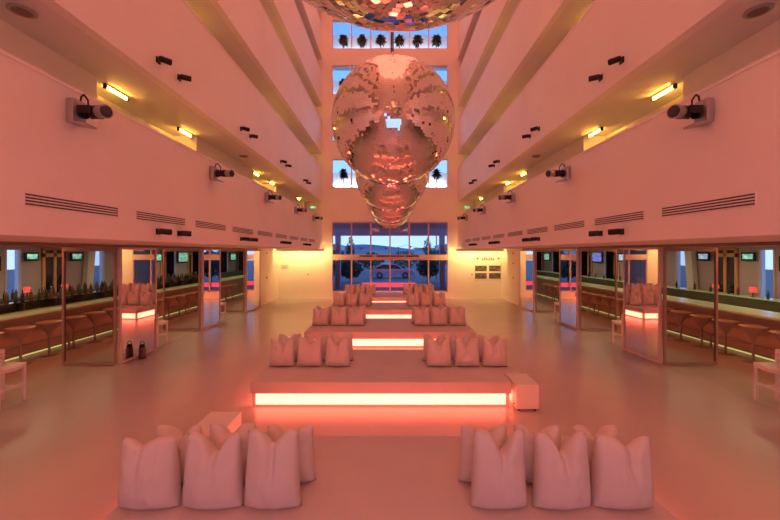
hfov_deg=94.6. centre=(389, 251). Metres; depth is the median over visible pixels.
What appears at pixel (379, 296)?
daybed
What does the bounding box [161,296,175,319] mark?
bar stool
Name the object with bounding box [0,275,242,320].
countertop
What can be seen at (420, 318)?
cushion
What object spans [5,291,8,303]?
bottle
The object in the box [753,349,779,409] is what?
bar chair
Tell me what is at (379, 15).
ball
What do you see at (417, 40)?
potted palm
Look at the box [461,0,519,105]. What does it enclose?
ceiling
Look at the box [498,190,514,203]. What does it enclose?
light
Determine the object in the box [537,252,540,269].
window
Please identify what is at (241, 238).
can
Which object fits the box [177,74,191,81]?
can
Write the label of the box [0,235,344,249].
ceiling
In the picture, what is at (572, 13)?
ceiling
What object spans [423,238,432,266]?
cypress
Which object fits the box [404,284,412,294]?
cushion
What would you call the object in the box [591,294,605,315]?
bar stool
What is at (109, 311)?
bar stool
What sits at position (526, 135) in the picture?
can
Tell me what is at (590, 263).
door
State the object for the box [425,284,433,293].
cushion
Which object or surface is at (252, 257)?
mirror
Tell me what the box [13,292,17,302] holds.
bottle
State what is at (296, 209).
light
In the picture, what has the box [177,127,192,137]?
lamp
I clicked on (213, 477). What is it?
cushion
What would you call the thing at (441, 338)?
cushion
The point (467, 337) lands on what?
cushion
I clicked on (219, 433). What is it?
cushion
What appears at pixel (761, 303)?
countertop
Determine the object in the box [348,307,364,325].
cushion
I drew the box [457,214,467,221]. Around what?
light
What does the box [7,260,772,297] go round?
street
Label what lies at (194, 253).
window
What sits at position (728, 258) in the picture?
door
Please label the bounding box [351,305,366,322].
cushion
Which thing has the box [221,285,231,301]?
bar stool
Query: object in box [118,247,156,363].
mirror
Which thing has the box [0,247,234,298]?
wall
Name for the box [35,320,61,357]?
bar stool
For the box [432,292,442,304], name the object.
cushion
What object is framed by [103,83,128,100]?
lamp
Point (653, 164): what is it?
wall
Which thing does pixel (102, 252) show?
window
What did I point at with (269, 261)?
wall pier
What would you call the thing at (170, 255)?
window
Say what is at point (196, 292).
bar stool
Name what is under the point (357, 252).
building
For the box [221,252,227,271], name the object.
window
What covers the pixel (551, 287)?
bar stool
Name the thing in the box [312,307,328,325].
cushion
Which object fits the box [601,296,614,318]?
bar stool
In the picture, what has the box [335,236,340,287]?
column
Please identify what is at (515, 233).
air vent
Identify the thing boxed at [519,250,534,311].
mirror
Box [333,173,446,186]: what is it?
glass balustrade
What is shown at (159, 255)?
television
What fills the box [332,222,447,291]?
window
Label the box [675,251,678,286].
window
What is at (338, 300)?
cushion
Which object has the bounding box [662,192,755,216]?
air vent
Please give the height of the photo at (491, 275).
0.340 m
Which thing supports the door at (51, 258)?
in the wall at (31, 270)
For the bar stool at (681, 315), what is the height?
0.900 m
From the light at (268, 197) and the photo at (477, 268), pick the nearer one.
the light at (268, 197)
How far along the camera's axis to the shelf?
11.11 m
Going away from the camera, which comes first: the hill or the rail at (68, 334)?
the rail at (68, 334)
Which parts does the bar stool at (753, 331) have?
seat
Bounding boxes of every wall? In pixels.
[0,0,322,248]
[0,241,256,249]
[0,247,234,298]
[278,11,501,297]
[457,0,779,248]
[523,241,779,249]
[545,247,779,298]
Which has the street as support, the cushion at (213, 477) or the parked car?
the parked car
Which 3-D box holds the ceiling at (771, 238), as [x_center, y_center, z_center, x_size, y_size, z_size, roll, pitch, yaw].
[8.780,-0.390,14.500,9.240,0.420,37.000,0,0,0]
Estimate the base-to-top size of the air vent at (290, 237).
0.150 m
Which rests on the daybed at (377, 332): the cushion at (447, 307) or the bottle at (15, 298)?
the cushion at (447, 307)
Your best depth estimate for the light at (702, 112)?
4.44 m
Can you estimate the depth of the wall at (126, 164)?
6.47 m
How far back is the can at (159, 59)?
6.17 m
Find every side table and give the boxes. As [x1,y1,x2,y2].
[197,412,240,435]
[506,374,538,410]
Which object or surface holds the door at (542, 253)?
in the wall at (748, 270)
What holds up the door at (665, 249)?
in the wall at (773, 242)
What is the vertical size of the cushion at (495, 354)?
0.563 m
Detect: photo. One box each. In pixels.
[475,266,486,270]
[475,273,486,278]
[489,266,500,270]
[489,273,500,278]
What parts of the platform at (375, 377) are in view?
frame, light panel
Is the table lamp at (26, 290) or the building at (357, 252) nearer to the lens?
the table lamp at (26, 290)
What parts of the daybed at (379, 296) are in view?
light panel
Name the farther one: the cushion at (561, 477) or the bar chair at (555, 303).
the bar chair at (555, 303)
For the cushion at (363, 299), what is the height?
0.585 m
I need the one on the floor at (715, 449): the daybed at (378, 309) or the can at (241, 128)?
the daybed at (378, 309)
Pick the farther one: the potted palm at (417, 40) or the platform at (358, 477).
the potted palm at (417, 40)
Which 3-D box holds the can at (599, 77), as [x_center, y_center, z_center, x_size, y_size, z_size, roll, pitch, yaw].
[3.886,-3.298,6.821,0.242,0.111,0.140,0,0,11]
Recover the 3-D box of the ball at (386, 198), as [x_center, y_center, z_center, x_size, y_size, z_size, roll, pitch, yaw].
[0.050,-9.128,10.000,2.002,16.044,2.002,0,0,-43]
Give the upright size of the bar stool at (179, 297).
0.900 m
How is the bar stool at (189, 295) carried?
on the floor at (715, 449)
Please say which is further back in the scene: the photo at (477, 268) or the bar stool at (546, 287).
the photo at (477, 268)
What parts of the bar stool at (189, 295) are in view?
seat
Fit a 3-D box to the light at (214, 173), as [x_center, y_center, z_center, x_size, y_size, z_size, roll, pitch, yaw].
[-3.741,-1.780,8.041,0.518,0.421,0.267,0,0,0]
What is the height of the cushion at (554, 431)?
0.563 m
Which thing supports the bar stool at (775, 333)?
on the floor at (715, 449)
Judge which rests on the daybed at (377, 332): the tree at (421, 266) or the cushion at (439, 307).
the cushion at (439, 307)
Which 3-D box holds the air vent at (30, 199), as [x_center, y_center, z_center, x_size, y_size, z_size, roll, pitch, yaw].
[-3.995,-0.585,4.610,0.010,0.150,1.360,0,0,0]
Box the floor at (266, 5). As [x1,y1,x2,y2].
[260,0,318,105]
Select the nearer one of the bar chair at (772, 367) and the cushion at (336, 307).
the bar chair at (772, 367)
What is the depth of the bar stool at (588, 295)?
16.31 m
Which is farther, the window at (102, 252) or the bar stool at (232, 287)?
the bar stool at (232, 287)
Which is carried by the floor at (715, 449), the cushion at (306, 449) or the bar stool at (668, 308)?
the bar stool at (668, 308)
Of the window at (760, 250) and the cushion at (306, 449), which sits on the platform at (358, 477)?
the cushion at (306, 449)
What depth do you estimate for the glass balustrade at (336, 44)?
22.60 m
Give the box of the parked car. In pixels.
[372,264,413,278]
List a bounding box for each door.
[41,248,61,292]
[62,247,116,364]
[160,249,165,278]
[163,249,200,329]
[187,251,191,274]
[221,250,244,311]
[235,252,238,270]
[535,250,558,311]
[541,252,544,270]
[579,249,616,329]
[588,251,592,275]
[614,249,619,279]
[663,247,717,364]
[718,248,738,293]
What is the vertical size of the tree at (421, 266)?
2.484 m
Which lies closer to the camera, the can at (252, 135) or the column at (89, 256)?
the can at (252, 135)
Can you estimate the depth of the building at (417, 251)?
62.00 m
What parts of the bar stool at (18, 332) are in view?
seat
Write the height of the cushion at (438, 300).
0.564 m
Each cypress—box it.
[346,236,354,260]
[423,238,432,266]
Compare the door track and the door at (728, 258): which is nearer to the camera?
the door at (728, 258)
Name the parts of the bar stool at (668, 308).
seat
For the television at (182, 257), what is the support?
attached to the wall at (31, 270)
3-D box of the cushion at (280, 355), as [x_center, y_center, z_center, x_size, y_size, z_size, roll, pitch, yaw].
[-2.172,2.016,7.260,0.534,0.564,0.344,0,0,-1]
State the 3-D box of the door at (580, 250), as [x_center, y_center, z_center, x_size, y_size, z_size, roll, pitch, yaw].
[7.310,1.310,12.640,1.300,2.840,0.060,0,0,0]
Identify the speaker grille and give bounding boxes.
[10,7,32,16]
[747,7,769,16]
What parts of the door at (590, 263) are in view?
door pane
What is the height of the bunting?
0.421 m
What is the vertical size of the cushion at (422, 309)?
0.563 m
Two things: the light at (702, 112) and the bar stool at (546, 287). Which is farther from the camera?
the bar stool at (546, 287)
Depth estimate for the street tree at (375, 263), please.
45.59 m
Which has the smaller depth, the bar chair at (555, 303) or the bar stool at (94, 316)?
the bar stool at (94, 316)
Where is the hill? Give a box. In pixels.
[341,244,413,254]
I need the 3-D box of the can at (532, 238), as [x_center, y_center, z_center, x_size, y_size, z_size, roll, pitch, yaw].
[3.887,-0.348,9.650,0.245,0.111,0.162,0,0,17]
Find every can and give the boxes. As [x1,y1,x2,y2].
[156,56,171,65]
[156,228,171,234]
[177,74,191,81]
[177,231,191,236]
[240,126,249,131]
[240,237,249,240]
[249,134,257,138]
[522,134,530,138]
[530,126,539,131]
[530,237,539,240]
[588,74,602,81]
[588,231,602,236]
[608,56,623,65]
[608,228,623,234]
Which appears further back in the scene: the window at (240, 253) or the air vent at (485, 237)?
the window at (240, 253)
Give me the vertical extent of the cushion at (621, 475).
0.636 m
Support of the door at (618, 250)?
in the wall at (748, 270)
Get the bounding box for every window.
[4,248,21,296]
[101,251,104,282]
[166,251,175,278]
[192,251,197,275]
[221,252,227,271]
[239,252,242,269]
[332,20,447,48]
[332,66,447,94]
[332,159,447,187]
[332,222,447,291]
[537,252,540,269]
[552,252,558,271]
[582,251,587,275]
[604,251,613,278]
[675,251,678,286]
[758,248,775,298]
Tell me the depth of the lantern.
9.25 m
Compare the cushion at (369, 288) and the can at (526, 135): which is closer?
the can at (526, 135)
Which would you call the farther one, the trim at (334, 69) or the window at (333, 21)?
the trim at (334, 69)
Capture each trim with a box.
[276,249,323,250]
[333,68,446,70]
[456,249,503,250]
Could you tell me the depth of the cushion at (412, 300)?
15.16 m
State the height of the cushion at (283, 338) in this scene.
0.585 m
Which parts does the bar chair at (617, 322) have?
leg, seat, leg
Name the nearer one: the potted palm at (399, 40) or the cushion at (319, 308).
the cushion at (319, 308)
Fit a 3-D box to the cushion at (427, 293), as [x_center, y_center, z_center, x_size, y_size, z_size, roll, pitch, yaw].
[1.483,2.016,15.614,0.526,0.563,0.328,0,0,0]
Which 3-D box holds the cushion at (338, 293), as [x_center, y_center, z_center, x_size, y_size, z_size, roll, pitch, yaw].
[-2.111,2.016,15.614,0.526,0.563,0.328,0,0,1]
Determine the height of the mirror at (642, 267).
2.840 m
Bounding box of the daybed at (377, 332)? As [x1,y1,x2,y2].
[304,318,475,346]
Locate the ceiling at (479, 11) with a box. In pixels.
[460,9,481,58]
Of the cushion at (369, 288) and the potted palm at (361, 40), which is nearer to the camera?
the cushion at (369, 288)
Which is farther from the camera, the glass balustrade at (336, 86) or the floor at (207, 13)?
the glass balustrade at (336, 86)
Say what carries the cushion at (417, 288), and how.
on the daybed at (379, 296)
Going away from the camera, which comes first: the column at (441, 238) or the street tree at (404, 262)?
the column at (441, 238)
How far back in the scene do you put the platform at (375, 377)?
6.42 m
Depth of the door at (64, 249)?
8.73 m
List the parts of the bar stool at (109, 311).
seat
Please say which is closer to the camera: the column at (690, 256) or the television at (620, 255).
the column at (690, 256)
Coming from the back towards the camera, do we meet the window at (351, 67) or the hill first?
the hill
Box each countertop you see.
[0,270,242,303]
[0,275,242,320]
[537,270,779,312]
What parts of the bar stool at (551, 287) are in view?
seat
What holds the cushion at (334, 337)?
on the platform at (375, 377)
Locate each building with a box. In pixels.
[342,250,387,266]
[413,248,446,267]
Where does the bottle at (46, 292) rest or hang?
on the shelf
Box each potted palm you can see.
[337,34,348,47]
[338,168,348,186]
[356,34,367,47]
[376,34,386,47]
[394,34,404,47]
[412,34,423,47]
[431,34,441,47]
[431,169,441,186]
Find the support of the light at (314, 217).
attached to the wall at (126, 164)
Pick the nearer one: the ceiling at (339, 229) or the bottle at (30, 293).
the bottle at (30, 293)
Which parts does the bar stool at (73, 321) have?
seat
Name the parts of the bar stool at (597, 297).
seat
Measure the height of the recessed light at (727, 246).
0.022 m
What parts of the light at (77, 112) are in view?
yoke arm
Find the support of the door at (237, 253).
in the wall at (31, 270)
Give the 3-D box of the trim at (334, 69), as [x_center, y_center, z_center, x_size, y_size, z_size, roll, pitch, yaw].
[0.000,-11.790,22.375,7.460,0.200,1.650,0,0,0]
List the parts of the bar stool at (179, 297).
seat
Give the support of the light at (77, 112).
attached to the wall at (126, 164)
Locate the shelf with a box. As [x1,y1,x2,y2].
[0,278,197,313]
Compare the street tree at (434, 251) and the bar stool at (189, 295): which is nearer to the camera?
the bar stool at (189, 295)
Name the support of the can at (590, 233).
attached to the wall at (653, 164)
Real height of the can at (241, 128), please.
0.111 m
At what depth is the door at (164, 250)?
12.61 m
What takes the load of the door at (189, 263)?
in the wall at (31, 270)
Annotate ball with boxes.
[303,0,494,31]
[331,32,454,185]
[356,32,427,211]
[366,201,415,223]
[372,216,409,229]
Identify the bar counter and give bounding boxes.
[0,275,242,361]
[537,275,779,361]
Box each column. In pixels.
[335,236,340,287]
[439,236,444,287]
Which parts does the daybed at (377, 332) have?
frame, light panel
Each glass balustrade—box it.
[333,36,446,47]
[333,81,446,93]
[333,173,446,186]
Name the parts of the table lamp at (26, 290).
lamp shade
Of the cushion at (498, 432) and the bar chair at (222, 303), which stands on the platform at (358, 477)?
the cushion at (498, 432)
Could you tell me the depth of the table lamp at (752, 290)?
12.15 m
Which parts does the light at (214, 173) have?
yoke arm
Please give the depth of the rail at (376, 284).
25.90 m
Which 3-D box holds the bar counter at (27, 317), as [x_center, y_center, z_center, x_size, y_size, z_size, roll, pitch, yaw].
[-9.750,2.170,16.750,0.940,1.160,26.500,0,0,0]
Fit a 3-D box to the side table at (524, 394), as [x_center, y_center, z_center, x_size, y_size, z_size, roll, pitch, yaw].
[2.365,2.520,6.495,0.410,0.460,0.590,0,0,0]
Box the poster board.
[475,254,500,280]
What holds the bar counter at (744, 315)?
on the floor at (715, 449)
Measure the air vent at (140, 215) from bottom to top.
0.150 m
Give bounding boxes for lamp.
[23,287,30,296]
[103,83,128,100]
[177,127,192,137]
[587,127,602,137]
[651,83,676,100]
[748,287,756,296]
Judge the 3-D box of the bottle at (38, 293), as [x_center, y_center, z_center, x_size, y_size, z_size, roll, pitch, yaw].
[-10.059,1.205,10.318,0.080,0.290,0.076,0,0,0]
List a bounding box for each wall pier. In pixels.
[257,248,277,305]
[502,248,522,305]
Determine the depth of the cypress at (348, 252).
35.43 m
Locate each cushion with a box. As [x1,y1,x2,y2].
[117,436,181,509]
[155,425,202,482]
[183,432,243,509]
[209,422,256,481]
[244,429,301,509]
[267,425,315,482]
[269,338,294,365]
[279,333,300,360]
[297,337,322,365]
[305,334,326,359]
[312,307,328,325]
[317,306,330,322]
[325,338,350,365]
[330,307,346,325]
[331,333,353,360]
[333,292,344,305]
[334,306,348,322]
[336,292,346,304]
[345,284,353,293]
[346,293,357,305]
[348,292,358,304]
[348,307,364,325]
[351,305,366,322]
[355,284,363,292]
[359,292,370,305]
[362,291,372,304]
[366,284,374,294]
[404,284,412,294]
[406,292,416,304]
[407,293,419,305]
[411,306,425,322]
[414,284,422,292]
[414,307,429,325]
[419,292,428,304]
[420,292,432,305]
[422,334,444,360]
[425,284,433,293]
[426,338,451,365]
[429,305,443,322]
[431,307,447,325]
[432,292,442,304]
[433,293,445,305]
[446,306,460,322]
[449,307,465,325]
[450,334,471,360]
[454,338,479,365]
[458,425,506,482]
[470,429,526,508]
[477,334,498,359]
[482,338,507,365]
[514,424,560,482]
[532,432,590,509]
[572,425,619,482]
[591,435,653,509]
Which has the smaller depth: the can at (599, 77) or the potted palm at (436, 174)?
the can at (599, 77)
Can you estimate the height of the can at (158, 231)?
0.111 m
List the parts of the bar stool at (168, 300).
seat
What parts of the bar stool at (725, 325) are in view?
seat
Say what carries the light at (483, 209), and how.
attached to the wall at (653, 164)
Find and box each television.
[24,252,38,260]
[70,252,82,260]
[157,253,161,261]
[177,252,187,262]
[230,253,235,260]
[544,253,549,260]
[592,252,602,262]
[618,253,622,261]
[697,252,709,260]
[741,252,755,260]
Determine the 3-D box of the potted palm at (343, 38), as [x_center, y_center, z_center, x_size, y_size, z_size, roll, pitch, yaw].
[-2.861,-12.614,22.163,0.704,1.447,0.780,0,0,-17]
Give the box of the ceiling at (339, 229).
[333,223,446,235]
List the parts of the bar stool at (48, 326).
seat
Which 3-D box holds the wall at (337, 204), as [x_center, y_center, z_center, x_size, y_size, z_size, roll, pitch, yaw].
[0.000,-7.200,21.425,13.800,19.900,0.250,0,0,0]
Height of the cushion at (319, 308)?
0.564 m
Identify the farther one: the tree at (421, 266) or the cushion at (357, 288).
the tree at (421, 266)
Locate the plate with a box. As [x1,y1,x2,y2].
[281,265,288,269]
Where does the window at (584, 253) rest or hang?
in the wall at (748, 270)
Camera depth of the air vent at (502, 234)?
13.24 m
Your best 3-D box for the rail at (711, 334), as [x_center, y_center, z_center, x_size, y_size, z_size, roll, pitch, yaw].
[9.360,2.559,16.750,0.060,0.382,26.500,0,0,0]
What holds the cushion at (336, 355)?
on the platform at (375, 377)
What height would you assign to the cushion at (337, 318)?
0.564 m
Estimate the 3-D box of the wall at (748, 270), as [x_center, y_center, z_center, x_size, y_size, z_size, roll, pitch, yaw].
[13.300,1.285,14.500,0.200,2.930,37.000,0,0,0]
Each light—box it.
[0,246,236,249]
[66,94,112,129]
[209,163,233,182]
[265,190,281,203]
[294,205,306,214]
[312,214,322,221]
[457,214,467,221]
[473,205,485,214]
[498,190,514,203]
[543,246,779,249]
[546,163,570,182]
[667,94,713,129]
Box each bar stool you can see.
[4,325,35,364]
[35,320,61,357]
[61,315,85,349]
[83,311,105,342]
[103,307,117,336]
[157,299,162,313]
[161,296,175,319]
[172,294,186,316]
[182,292,195,313]
[191,291,197,310]
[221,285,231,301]
[227,284,236,299]
[542,284,551,299]
[547,285,557,301]
[553,286,558,301]
[582,292,595,312]
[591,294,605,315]
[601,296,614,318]
[612,298,622,319]
[662,307,672,335]
[670,310,692,341]
[690,314,713,348]
[712,319,738,355]
[738,324,768,363]
[769,330,779,341]
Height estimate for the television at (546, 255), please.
0.620 m
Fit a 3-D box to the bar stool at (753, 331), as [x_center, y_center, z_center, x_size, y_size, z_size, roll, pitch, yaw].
[9.050,2.300,8.970,0.550,0.900,0.550,0,0,0]
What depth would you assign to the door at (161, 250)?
20.85 m
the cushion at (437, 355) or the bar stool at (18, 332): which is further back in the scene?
the bar stool at (18, 332)
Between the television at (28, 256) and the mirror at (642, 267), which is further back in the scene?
the television at (28, 256)
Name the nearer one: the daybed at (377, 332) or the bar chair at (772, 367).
the bar chair at (772, 367)
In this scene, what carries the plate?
attached to the wall at (337, 204)
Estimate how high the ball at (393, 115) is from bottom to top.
16.044 m
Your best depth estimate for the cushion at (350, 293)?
15.55 m
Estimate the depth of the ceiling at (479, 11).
18.82 m
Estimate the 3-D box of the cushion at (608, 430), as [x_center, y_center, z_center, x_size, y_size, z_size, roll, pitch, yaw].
[2.063,2.016,3.614,0.526,0.563,0.328,0,0,-1]
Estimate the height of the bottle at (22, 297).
0.310 m
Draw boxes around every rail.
[5,289,242,350]
[362,283,415,286]
[537,289,774,350]
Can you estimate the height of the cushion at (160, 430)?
0.563 m
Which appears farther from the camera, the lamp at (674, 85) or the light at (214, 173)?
the light at (214, 173)
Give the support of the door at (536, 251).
in the wall at (773, 242)
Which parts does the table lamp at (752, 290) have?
lamp shade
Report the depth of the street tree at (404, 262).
47.62 m
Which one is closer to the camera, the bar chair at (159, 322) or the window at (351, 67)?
the bar chair at (159, 322)
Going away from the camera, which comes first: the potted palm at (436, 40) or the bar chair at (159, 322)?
the bar chair at (159, 322)
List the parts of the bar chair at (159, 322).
leg, seat, leg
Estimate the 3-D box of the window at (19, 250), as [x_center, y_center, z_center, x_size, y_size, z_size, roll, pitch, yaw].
[-13.235,0.875,12.600,0.130,2.010,0.560,0,0,0]
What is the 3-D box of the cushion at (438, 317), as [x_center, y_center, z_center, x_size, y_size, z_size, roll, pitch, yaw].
[1.536,2.005,11.267,0.525,0.585,0.322,0,0,4]
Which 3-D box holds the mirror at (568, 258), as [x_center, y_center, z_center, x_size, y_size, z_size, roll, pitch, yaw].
[6.594,1.310,13.310,0.061,2.840,1.300,0,0,-1]
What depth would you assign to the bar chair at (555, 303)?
14.65 m
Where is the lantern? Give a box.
[138,341,145,358]
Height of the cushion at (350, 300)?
0.563 m
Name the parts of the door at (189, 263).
door pane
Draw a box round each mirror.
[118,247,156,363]
[201,249,220,329]
[245,250,260,311]
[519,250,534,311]
[559,249,578,329]
[623,247,661,363]
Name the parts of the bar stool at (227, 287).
seat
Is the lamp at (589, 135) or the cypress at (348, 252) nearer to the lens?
the lamp at (589, 135)
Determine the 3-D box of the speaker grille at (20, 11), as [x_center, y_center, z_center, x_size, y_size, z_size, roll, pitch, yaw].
[-4.550,-2.962,4.450,0.224,0.007,0.224,0,0,0]
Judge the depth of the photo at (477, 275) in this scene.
21.26 m
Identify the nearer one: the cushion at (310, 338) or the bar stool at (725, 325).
the cushion at (310, 338)
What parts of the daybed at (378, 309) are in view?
light panel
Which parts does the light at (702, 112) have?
yoke arm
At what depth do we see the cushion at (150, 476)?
3.16 m
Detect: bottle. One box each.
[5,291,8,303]
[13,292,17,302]
[20,290,24,301]
[29,288,32,300]
[37,289,40,298]
[44,288,47,297]
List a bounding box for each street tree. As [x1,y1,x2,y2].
[333,250,344,275]
[360,252,381,269]
[391,251,418,267]
[432,249,446,271]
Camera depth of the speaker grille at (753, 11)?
4.43 m
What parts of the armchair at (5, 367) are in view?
leg, leg, seat, leg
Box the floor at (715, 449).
[0,294,779,519]
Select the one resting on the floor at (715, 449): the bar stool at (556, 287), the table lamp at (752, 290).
the bar stool at (556, 287)
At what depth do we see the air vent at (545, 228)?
9.68 m
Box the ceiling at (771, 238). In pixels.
[435,235,779,249]
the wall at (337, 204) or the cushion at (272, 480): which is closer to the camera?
the cushion at (272, 480)
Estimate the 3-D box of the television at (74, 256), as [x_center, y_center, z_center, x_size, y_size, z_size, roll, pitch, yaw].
[-13.127,0.190,15.025,0.145,0.341,0.550,0,0,0]
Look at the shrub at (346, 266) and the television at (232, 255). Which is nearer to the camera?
the television at (232, 255)
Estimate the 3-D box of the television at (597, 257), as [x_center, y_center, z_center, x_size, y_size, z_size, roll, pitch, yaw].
[13.127,0.330,22.750,0.145,0.682,1.100,0,0,0]
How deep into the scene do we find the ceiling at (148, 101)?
6.58 m
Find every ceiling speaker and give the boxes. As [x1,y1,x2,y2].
[5,2,37,18]
[742,2,774,18]
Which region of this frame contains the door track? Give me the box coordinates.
[360,255,418,256]
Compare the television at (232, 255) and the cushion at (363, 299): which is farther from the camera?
the television at (232, 255)
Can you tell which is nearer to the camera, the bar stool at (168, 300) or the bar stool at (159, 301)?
the bar stool at (159, 301)
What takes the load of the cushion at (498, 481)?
on the platform at (358, 477)
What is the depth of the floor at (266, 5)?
15.08 m
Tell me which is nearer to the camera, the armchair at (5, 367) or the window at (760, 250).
the armchair at (5, 367)
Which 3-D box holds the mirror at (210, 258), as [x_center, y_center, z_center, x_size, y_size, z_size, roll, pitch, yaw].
[-6.594,1.310,13.310,0.061,2.840,1.300,0,0,1]
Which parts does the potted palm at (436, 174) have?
crown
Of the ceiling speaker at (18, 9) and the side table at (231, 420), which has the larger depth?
the side table at (231, 420)
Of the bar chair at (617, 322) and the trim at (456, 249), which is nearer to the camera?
the bar chair at (617, 322)
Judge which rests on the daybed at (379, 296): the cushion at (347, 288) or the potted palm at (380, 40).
the cushion at (347, 288)
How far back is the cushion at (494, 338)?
7.54 m
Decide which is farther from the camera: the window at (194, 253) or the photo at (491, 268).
the window at (194, 253)
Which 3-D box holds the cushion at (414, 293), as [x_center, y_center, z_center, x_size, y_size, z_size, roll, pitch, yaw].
[0.943,2.016,15.620,0.534,0.564,0.344,0,0,0]
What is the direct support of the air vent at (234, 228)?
in the wall at (126, 164)
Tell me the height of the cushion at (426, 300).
0.585 m
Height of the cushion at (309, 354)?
0.585 m
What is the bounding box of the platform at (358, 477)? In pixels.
[103,436,676,519]
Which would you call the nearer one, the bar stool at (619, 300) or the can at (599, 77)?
the can at (599, 77)
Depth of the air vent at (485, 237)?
14.88 m
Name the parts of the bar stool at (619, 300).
seat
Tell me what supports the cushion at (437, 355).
on the platform at (375, 377)
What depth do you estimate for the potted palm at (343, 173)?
22.04 m
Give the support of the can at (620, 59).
attached to the wall at (653, 164)
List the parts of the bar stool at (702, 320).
seat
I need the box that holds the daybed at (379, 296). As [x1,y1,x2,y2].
[372,292,405,301]
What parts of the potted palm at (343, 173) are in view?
crown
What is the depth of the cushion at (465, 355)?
7.16 m
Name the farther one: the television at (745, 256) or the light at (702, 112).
the television at (745, 256)
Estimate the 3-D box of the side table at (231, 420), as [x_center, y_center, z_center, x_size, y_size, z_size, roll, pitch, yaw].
[-2.360,2.520,4.885,0.460,0.460,0.570,0,0,0]
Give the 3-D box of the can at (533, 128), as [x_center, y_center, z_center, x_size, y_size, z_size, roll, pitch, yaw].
[3.887,-3.298,9.650,0.245,0.111,0.162,0,0,17]
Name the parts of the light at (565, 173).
yoke arm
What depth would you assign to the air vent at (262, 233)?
11.45 m
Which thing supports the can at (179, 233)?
attached to the wall at (126, 164)
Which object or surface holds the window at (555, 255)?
in the wall at (748, 270)
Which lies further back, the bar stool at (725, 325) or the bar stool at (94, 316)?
the bar stool at (94, 316)
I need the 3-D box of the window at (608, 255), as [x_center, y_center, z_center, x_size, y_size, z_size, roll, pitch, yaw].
[13.235,0.875,21.650,0.130,2.010,1.060,0,0,0]
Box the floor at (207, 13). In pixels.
[185,0,318,153]
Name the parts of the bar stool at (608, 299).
seat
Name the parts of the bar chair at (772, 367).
leg, seat, leg, leg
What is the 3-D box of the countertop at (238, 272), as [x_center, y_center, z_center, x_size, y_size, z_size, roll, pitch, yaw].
[-12.395,2.140,16.750,0.550,1.220,26.500,0,0,0]
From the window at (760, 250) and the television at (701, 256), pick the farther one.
the television at (701, 256)
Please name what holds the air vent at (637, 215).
in the wall at (653, 164)
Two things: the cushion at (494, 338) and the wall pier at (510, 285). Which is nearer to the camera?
the cushion at (494, 338)
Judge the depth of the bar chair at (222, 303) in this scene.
14.65 m
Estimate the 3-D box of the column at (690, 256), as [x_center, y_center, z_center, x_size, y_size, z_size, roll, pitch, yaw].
[13.050,1.285,15.550,0.200,2.930,0.600,0,0,0]
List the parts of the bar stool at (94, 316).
seat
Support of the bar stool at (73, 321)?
on the floor at (715, 449)
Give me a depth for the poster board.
21.27 m
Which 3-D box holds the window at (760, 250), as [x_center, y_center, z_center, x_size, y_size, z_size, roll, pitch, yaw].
[13.235,0.875,12.600,0.130,2.010,0.560,0,0,0]
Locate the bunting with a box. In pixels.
[342,245,437,248]
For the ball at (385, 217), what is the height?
16.044 m
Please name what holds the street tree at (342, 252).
on the street
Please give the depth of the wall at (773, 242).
8.11 m
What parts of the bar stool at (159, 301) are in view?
seat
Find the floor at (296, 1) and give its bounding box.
[295,0,319,58]
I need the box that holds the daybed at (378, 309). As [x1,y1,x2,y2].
[331,302,446,317]
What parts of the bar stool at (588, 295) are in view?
seat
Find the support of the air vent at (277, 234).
in the wall at (126, 164)
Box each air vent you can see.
[24,192,117,216]
[136,210,184,225]
[195,220,225,230]
[232,226,252,233]
[257,230,271,236]
[276,233,286,238]
[289,235,297,239]
[482,235,490,239]
[493,233,503,238]
[508,230,522,236]
[527,226,547,233]
[554,220,584,230]
[595,210,643,225]
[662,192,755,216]
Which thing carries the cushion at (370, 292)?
on the daybed at (378, 309)
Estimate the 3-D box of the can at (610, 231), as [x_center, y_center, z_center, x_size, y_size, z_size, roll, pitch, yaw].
[3.887,-0.348,6.200,0.245,0.111,0.162,0,0,17]
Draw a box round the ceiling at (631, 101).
[462,0,779,200]
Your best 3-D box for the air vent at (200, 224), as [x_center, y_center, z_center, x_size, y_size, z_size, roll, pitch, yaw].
[-3.995,-0.585,8.070,0.010,0.150,1.360,0,0,0]
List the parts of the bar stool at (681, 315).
seat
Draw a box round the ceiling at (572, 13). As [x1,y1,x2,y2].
[461,0,594,153]
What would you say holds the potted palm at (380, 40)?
on the trim at (334, 69)
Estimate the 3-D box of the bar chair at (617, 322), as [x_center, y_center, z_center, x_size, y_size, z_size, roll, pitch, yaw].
[6.920,2.275,10.620,0.460,0.950,0.484,0,0,0]
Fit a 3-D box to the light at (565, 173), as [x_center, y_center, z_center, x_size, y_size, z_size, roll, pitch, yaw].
[3.741,-1.780,8.041,0.518,0.421,0.267,0,0,0]
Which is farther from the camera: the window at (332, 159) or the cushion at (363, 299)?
the window at (332, 159)
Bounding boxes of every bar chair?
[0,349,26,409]
[157,314,167,346]
[221,302,225,319]
[554,302,558,319]
[612,314,622,346]
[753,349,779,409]
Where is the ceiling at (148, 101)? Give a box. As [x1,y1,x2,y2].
[0,0,317,200]
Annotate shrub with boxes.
[341,260,364,281]
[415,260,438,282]
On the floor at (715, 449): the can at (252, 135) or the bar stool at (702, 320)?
the bar stool at (702, 320)
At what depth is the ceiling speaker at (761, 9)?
4.42 m
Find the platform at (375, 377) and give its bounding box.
[250,349,519,406]

